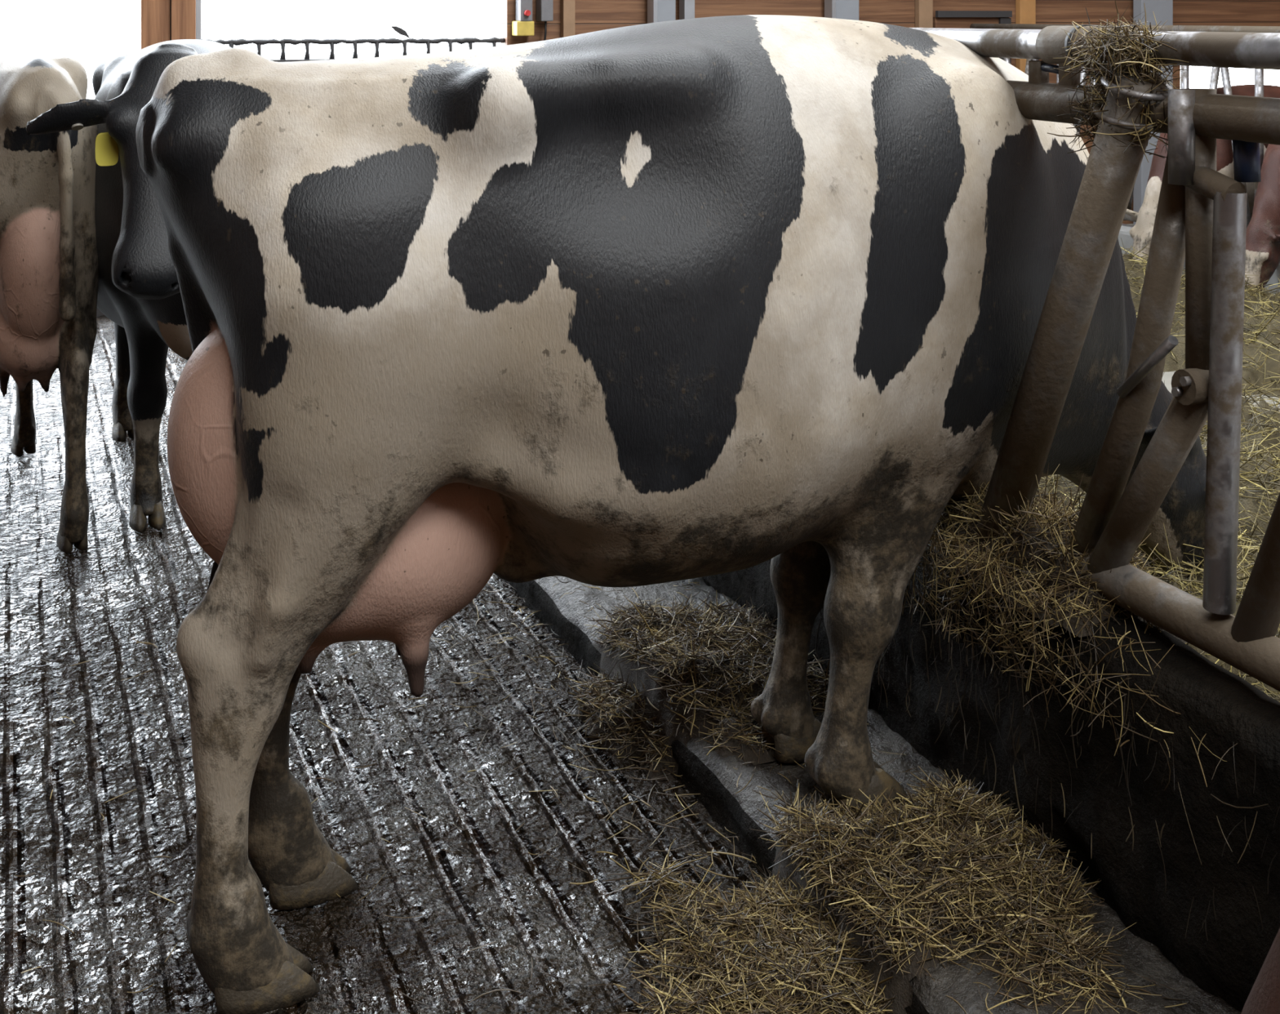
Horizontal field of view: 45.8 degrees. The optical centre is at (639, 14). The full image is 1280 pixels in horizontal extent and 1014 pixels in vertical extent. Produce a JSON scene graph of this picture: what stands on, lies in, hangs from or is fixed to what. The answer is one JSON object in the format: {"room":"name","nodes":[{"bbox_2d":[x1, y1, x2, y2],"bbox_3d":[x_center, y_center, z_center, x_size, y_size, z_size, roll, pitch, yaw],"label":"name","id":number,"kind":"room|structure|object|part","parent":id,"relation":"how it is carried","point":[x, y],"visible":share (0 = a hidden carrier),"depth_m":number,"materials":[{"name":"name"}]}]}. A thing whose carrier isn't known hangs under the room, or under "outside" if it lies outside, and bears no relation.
{"room":"dairy cow barn","nodes":[
{"label":"dairy cow barn","id":0,"kind":"room"},
{"bbox_2d":[0,315,769,1013],"bbox_3d":[-2.649,1.504,0.137,7.210,0.022,14.280,0,0,-22],"label":"floor","id":1,"kind":"structure","parent":0,"point":[95,875],"depth_m":2.91,"materials":[{"name":"concrete"}]},
{"bbox_2d":[0,32,99,552],"bbox_3d":[-2.172,0.780,5.096,0.507,1.440,2.319,0,0,-30],"label":"cow","id":2,"kind":"object","parent":1,"relation":"on","point":[50,272],"visible":0.91,"depth_m":4.20},
{"bbox_2d":[26,39,231,531],"bbox_3d":[-1.366,0.784,4.523,0.684,1.431,2.296,0,0,-16],"label":"cow","id":3,"kind":"object","parent":1,"relation":"on","point":[139,291],"visible":0.43,"depth_m":4.14},
{"bbox_2d":[137,0,195,51],"bbox_3d":[-2.397,-1.600,7.655,0.260,6.200,0.300,0,0,-22],"label":"timber post","id":4,"kind":"object","parent":1,"relation":"on","point":[157,20],"visible":0.02,"depth_m":7.53,"materials":[{"name":"brown wood"}]},
{"bbox_2d":[195,0,201,39],"bbox_3d":[-2.260,-1.600,7.712,0.026,6.200,0.220,0,0,-22],"label":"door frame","id":5,"kind":"structure","parent":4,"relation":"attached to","point":[198,2],"depth_m":7.61,"materials":[{"name":"grey metal"}]},
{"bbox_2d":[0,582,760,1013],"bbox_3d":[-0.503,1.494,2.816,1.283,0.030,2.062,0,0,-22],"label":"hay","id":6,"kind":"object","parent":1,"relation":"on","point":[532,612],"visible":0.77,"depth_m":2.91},
{"bbox_2d":[135,14,1206,1013],"bbox_3d":[0.240,0.750,2.806,2.231,1.500,0.706,0,0,-22],"label":"cow","id":7,"kind":"object","parent":1,"relation":"on","point":[648,304],"visible":0.87,"depth_m":2.39},
{"bbox_2d":[207,561,218,590],"bbox_3d":[-0.708,1.069,2.619,0.089,0.339,0.090,0,0,-23],"label":"switch","id":8,"kind":"object","parent":7,"relation":"attached to","point":[215,566],"depth_m":2.61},
{"bbox_2d":[560,590,830,781],"bbox_3d":[0.110,1.394,3.232,0.548,0.256,0.888,0,0,-22],"label":"pile","id":9,"kind":"object","parent":1,"relation":"on","point":[705,670],"visible":0.9,"depth_m":3.12,"materials":[{"name":"beige plant"}]},
{"bbox_2d":[599,790,897,1013],"bbox_3d":[0.182,1.445,2.372,0.552,0.196,0.744,0,0,-22],"label":"pile","id":10,"kind":"object","parent":1,"relation":"on","point":[708,966],"visible":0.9,"depth_m":2.35,"materials":[{"name":"beige plant"}]},
{"bbox_2d":[503,575,1241,1013],"bbox_3d":[0.917,1.480,1.441,0.508,0.166,13.960,0,0,-22],"label":"step","id":11,"kind":"structure","parent":0,"point":[715,778],"depth_m":2.78,"materials":[{"name":"grey concrete"}]},
{"bbox_2d":[551,576,1186,1013],"bbox_3d":[0.127,1.409,3.356,0.406,0.046,2.717,0,0,-22],"label":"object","id":12,"kind":"object","parent":11,"relation":"on","point":[696,584],"visible":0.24,"depth_m":2.71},
{"bbox_2d":[731,765,1142,1013],"bbox_3d":[0.434,1.410,2.449,0.637,0.245,0.792,0,0,-22],"label":"pile","id":13,"kind":"object","parent":11,"relation":"on","point":[957,870],"visible":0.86,"depth_m":2.37,"materials":[{"name":"beige plant"}]},
{"bbox_2d":[1240,928,1279,1013],"bbox_3d":[0.918,0.782,1.708,0.169,1.326,0.648,0,0,-25],"label":"post","id":14,"kind":"object","parent":11,"relation":"on","point":[1264,997],"visible":1,"depth_m":1.87,"materials":[{"name":"brown paint"}]},
{"bbox_2d":[500,0,1279,223],"bbox_3d":[-1.606,-1.600,8.059,15.200,6.200,0.120,0,0,-22],"label":"wall","id":15,"kind":"structure","parent":0,"point":[590,15],"depth_m":9.34,"materials":[{"name":"brown wood"}]},
{"bbox_2d":[96,57,351,317],"bbox_3d":[-3.125,0.877,7.440,5.120,1.285,0.140,0,0,-22],"label":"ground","id":16,"kind":"structure","parent":15,"relation":"attached to","point":[99,313],"depth_m":7.90,"materials":[{"name":"grey concrete"}]},
{"bbox_2d":[201,36,504,59],"bbox_3d":[-1.512,0.182,8.087,1.640,0.122,0.035,0,0,-22],"label":"rail","id":17,"kind":"object","parent":15,"relation":"attached to","point":[494,40],"visible":0.84,"depth_m":8.07,"materials":[{"name":"black metal"}]},
{"bbox_3d":[-1.512,0.142,8.087,1.640,0.041,0.035,0,0,-23],"label":"rail","id":18,"kind":"part","parent":17,"relation":"part of","materials":[{"name":"black metal"}]},
{"bbox_2d":[391,26,409,38],"bbox_3d":[-1.293,0.096,8.178,0.110,0.072,0.008,0,0,-22],"label":"dry leaf","id":19,"kind":"object","parent":17,"relation":"attached to","point":[397,29],"visible":1,"depth_m":8.18,"materials":[{"name":"grey plant"}]},
{"bbox_2d":[511,21,533,35],"bbox_3d":[-0.644,0.075,8.336,0.100,0.080,0.097,0,0,-22],"label":"junction box","id":20,"kind":"object","parent":15,"relation":"attached to","point":[518,28],"visible":0.98,"depth_m":8.29,"materials":[{"name":"yellow plastic"}]},
{"bbox_2d":[515,0,532,21],"bbox_3d":[-0.634,-0.065,8.326,0.070,0.200,0.120,0,0,-22],"label":"switch box","id":21,"kind":"object","parent":15,"relation":"attached to","point":[523,7],"visible":1,"depth_m":8.29,"materials":[{"name":"grey metal"}]},
{"bbox_2d":[536,0,553,39],"bbox_3d":[-0.528,0.015,8.383,0.070,0.361,0.095,0,0,-22],"label":"switch box","id":22,"kind":"object","parent":15,"relation":"attached to","point":[544,8],"visible":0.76,"depth_m":8.34,"materials":[{"name":"grey metal"}]},
{"bbox_2d":[560,0,574,37],"bbox_3d":[-0.403,-1.575,8.460,0.070,6.150,0.050,0,0,-22],"label":"batten","id":23,"kind":"object","parent":15,"relation":"attached to","point":[567,6],"visible":0.02,"depth_m":8.44,"materials":[{"name":"brown wood"}]},
{"bbox_2d":[915,0,933,27],"bbox_3d":[1.754,-1.575,9.353,0.100,6.150,0.050,0,0,-22],"label":"batten","id":24,"kind":"object","parent":15,"relation":"attached to","point":[923,8],"visible":0.02,"depth_m":9.33,"materials":[{"name":"brown wood"}]},
{"bbox_2d":[933,10,1012,64],"bbox_3d":[2.079,0.188,9.471,0.550,0.425,0.070,0,0,-22],"label":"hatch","id":25,"kind":"object","parent":15,"relation":"attached to","point":[943,19],"visible":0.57,"depth_m":9.44,"materials":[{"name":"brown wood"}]},
{"bbox_3d":[2.073,0.207,9.485,0.550,0.385,0.040,0,0,-23],"label":"hatch panel","id":26,"kind":"part","parent":25,"relation":"part of","materials":[{"name":"brown wood"}]},
{"bbox_2d":[1015,0,1035,72],"bbox_3d":[2.456,-1.575,9.644,0.120,6.150,0.050,0,0,-22],"label":"batten","id":27,"kind":"object","parent":15,"relation":"attached to","point":[1025,10],"visible":0.02,"depth_m":9.62,"materials":[{"name":"orange wood"}]},
{"bbox_2d":[702,544,1279,1012],"bbox_3d":[1.158,1.245,1.562,0.184,0.509,14.000,0,0,-22],"label":"wall","id":28,"kind":"structure","parent":0,"point":[1212,700],"depth_m":2.36,"materials":[{"name":"black concrete"}]},
{"bbox_2d":[814,550,1279,940],"bbox_3d":[0.616,1.168,2.629,0.045,0.435,1.518,0,0,-22],"label":"hay","id":29,"kind":"object","parent":28,"relation":"attached to","point":[908,618],"visible":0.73,"depth_m":2.58},
{"bbox_2d":[922,462,1187,661],"bbox_3d":[0.706,0.930,2.799,0.345,0.265,0.852,0,0,-22],"label":"clump","id":30,"kind":"object","parent":28,"relation":"on","point":[1042,538],"visible":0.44,"depth_m":2.63,"materials":[{"name":"plant"}]},
{"bbox_2d":[902,515,1268,808],"bbox_3d":[0.600,1.028,2.670,0.148,0.261,1.307,0,0,-23],"label":"hay wisp","id":31,"kind":"object","parent":28,"relation":"on","point":[976,564],"visible":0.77,"depth_m":2.57,"materials":[{"name":"plant"}]},
{"bbox_2d":[911,24,1279,691],"bbox_3d":[0.818,0.517,2.406,0.127,1.000,3.420,0,0,-22],"label":"barrier","id":32,"kind":"object","parent":28,"relation":"on","point":[1201,217],"visible":0.43,"depth_m":2.39,"materials":[{"name":"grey metal"}]},
{"bbox_3d":[0.715,0.118,2.715,0.020,0.073,0.036,0,0,-23],"label":"latch plate","id":33,"kind":"part","parent":32,"relation":"part of","materials":[{"name":"metal"}]},
{"bbox_3d":[0.748,0.118,2.637,0.020,0.073,0.036,0,0,-23],"label":"latch plate","id":34,"kind":"part","parent":32,"relation":"part of","materials":[{"name":"metal"}]},
{"bbox_3d":[0.726,0.550,2.612,0.081,0.933,0.475,0,0,-23],"label":"slanted post","id":35,"kind":"part","parent":32,"relation":"part of","materials":[{"name":"metal"}]},
{"bbox_3d":[0.840,0.053,2.415,0.054,0.054,3.420,0,0,-23],"label":"rail","id":36,"kind":"part","parent":32,"relation":"part of","materials":[{"name":"metal"}]},
{"bbox_3d":[0.840,0.944,2.415,0.068,0.068,3.420,0,0,-23],"label":"rail","id":37,"kind":"part","parent":32,"relation":"part of","materials":[{"name":"metal"}]},
{"bbox_2d":[1046,0,1186,162],"bbox_3d":[0.788,0.116,2.456,0.178,0.278,0.286,0,0,-16],"label":"clump","id":38,"kind":"object","parent":32,"relation":"on","point":[1114,55],"visible":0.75,"depth_m":2.43,"materials":[{"name":"plant"}]},
{"bbox_3d":[0.840,0.155,2.415,0.068,0.068,3.420,0,0,-23],"label":"rail","id":39,"kind":"part","parent":32,"relation":"part of","materials":[{"name":"metal"}]},
{"bbox_3d":[0.805,0.560,2.406,0.017,0.122,0.132,0,0,-23],"label":"latch rod","id":40,"kind":"part","parent":32,"relation":"part of","materials":[{"name":"metal"}]},
{"bbox_3d":[0.869,0.340,2.345,0.046,0.450,0.046,0,0,-23],"label":"guide post","id":41,"kind":"part","parent":32,"relation":"part of","materials":[{"name":"metal"}]},
{"bbox_2d":[1125,223,1279,411],"bbox_3d":[3.667,1.490,5.037,7.370,0.220,9.500,0,0,-22],"label":"table","id":42,"kind":"object","parent":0,"point":[1167,375],"depth_m":5.63,"materials":[{"name":"concrete"}]},
{"bbox_2d":[647,0,675,23],"bbox_3d":[0.125,-1.575,8.607,0.142,6.150,0.092,0,0,-22],"label":"steel post","id":43,"kind":"object","parent":42,"relation":"on","point":[658,11],"visible":0.02,"depth_m":8.58,"materials":[{"name":"grey metal"}]},
{"bbox_2d":[679,0,694,19],"bbox_3d":[0.269,-1.575,8.673,0.065,6.150,0.080,0,0,-22],"label":"steel post","id":44,"kind":"object","parent":42,"relation":"on","point":[686,7],"visible":0.02,"depth_m":8.64,"materials":[{"name":"grey metal"}]},
{"bbox_2d":[824,0,858,20],"bbox_3d":[1.210,-1.575,9.057,0.192,6.150,0.092,0,0,-22],"label":"steel post","id":45,"kind":"object","parent":42,"relation":"on","point":[837,9],"visible":0.02,"depth_m":9.03,"materials":[{"name":"grey metal"}]},
{"bbox_2d":[1133,0,1173,225],"bbox_3d":[3.376,-1.575,9.960,0.260,6.150,0.080,0,0,-22],"label":"steel post","id":46,"kind":"object","parent":42,"relation":"on","point":[1162,10],"visible":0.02,"depth_m":9.91,"materials":[{"name":"grey metal"}]},
{"bbox_2d":[1034,369,1279,702],"bbox_3d":[1.420,1.206,3.746,2.050,0.523,5.012,0,0,-22],"label":"hay","id":47,"kind":"object","parent":42,"relation":"on","point":[1260,444],"visible":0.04,"depth_m":3.41},
{"bbox_2d":[1118,223,1279,295],"bbox_3d":[3.760,1.270,5.346,0.200,0.260,9.000,0,0,-22],"label":"kerb","id":48,"kind":"object","parent":42,"relation":"on","point":[1124,233],"depth_m":7.95,"materials":[{"name":"grey concrete"}]},
{"bbox_2d":[969,23,1279,227],"bbox_3d":[3.203,0.581,6.770,0.056,1.054,6.059,0,0,-22],"label":"barrier","id":49,"kind":"object","parent":48,"relation":"on","point":[1259,73],"visible":0.09,"depth_m":7.57,"materials":[{"name":"grey metal"}]},
{"bbox_3d":[3.214,0.080,6.743,0.052,0.052,6.000,0,0,-23],"label":"rail","id":50,"kind":"part","parent":49,"relation":"part of","materials":[{"name":"metal"}]},
{"bbox_3d":[3.214,1.080,6.743,0.056,0.056,6.000,0,0,-23],"label":"rail","id":51,"kind":"part","parent":49,"relation":"part of","materials":[{"name":"grey metal"}]},
{"bbox_2d":[1120,238,1279,398],"bbox_3d":[2.600,1.248,6.056,1.440,0.390,6.199,0,0,-22],"label":"hay","id":52,"kind":"object","parent":42,"relation":"on","point":[1261,325],"visible":0.16,"depth_m":5.89},
{"bbox_2d":[1124,84,1279,262],"bbox_3d":[3.183,0.930,7.834,1.638,1.140,0.537,0,0,-22],"label":"cow","id":53,"kind":"object","parent":42,"relation":"on","point":[1141,233],"visible":0.2,"depth_m":7.56},
{"bbox_2d":[1244,143,1279,291],"bbox_3d":[3.485,0.930,7.235,1.638,1.140,0.537,0,0,-22],"label":"cow","id":54,"kind":"object","parent":42,"relation":"on","point":[1263,230],"visible":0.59,"depth_m":6.93},
{"label":"outside","id":55,"kind":"structure","parent":0,"visible":0},
{"bbox_2d":[86,77,95,98],"bbox_3d":[-5.518,1.730,23.773,36.000,0.340,31.850,0,0,-22],"label":"yard","id":56,"kind":"structure","parent":55,"point":[91,94],"depth_m":31.31,"materials":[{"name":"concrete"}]}
]}

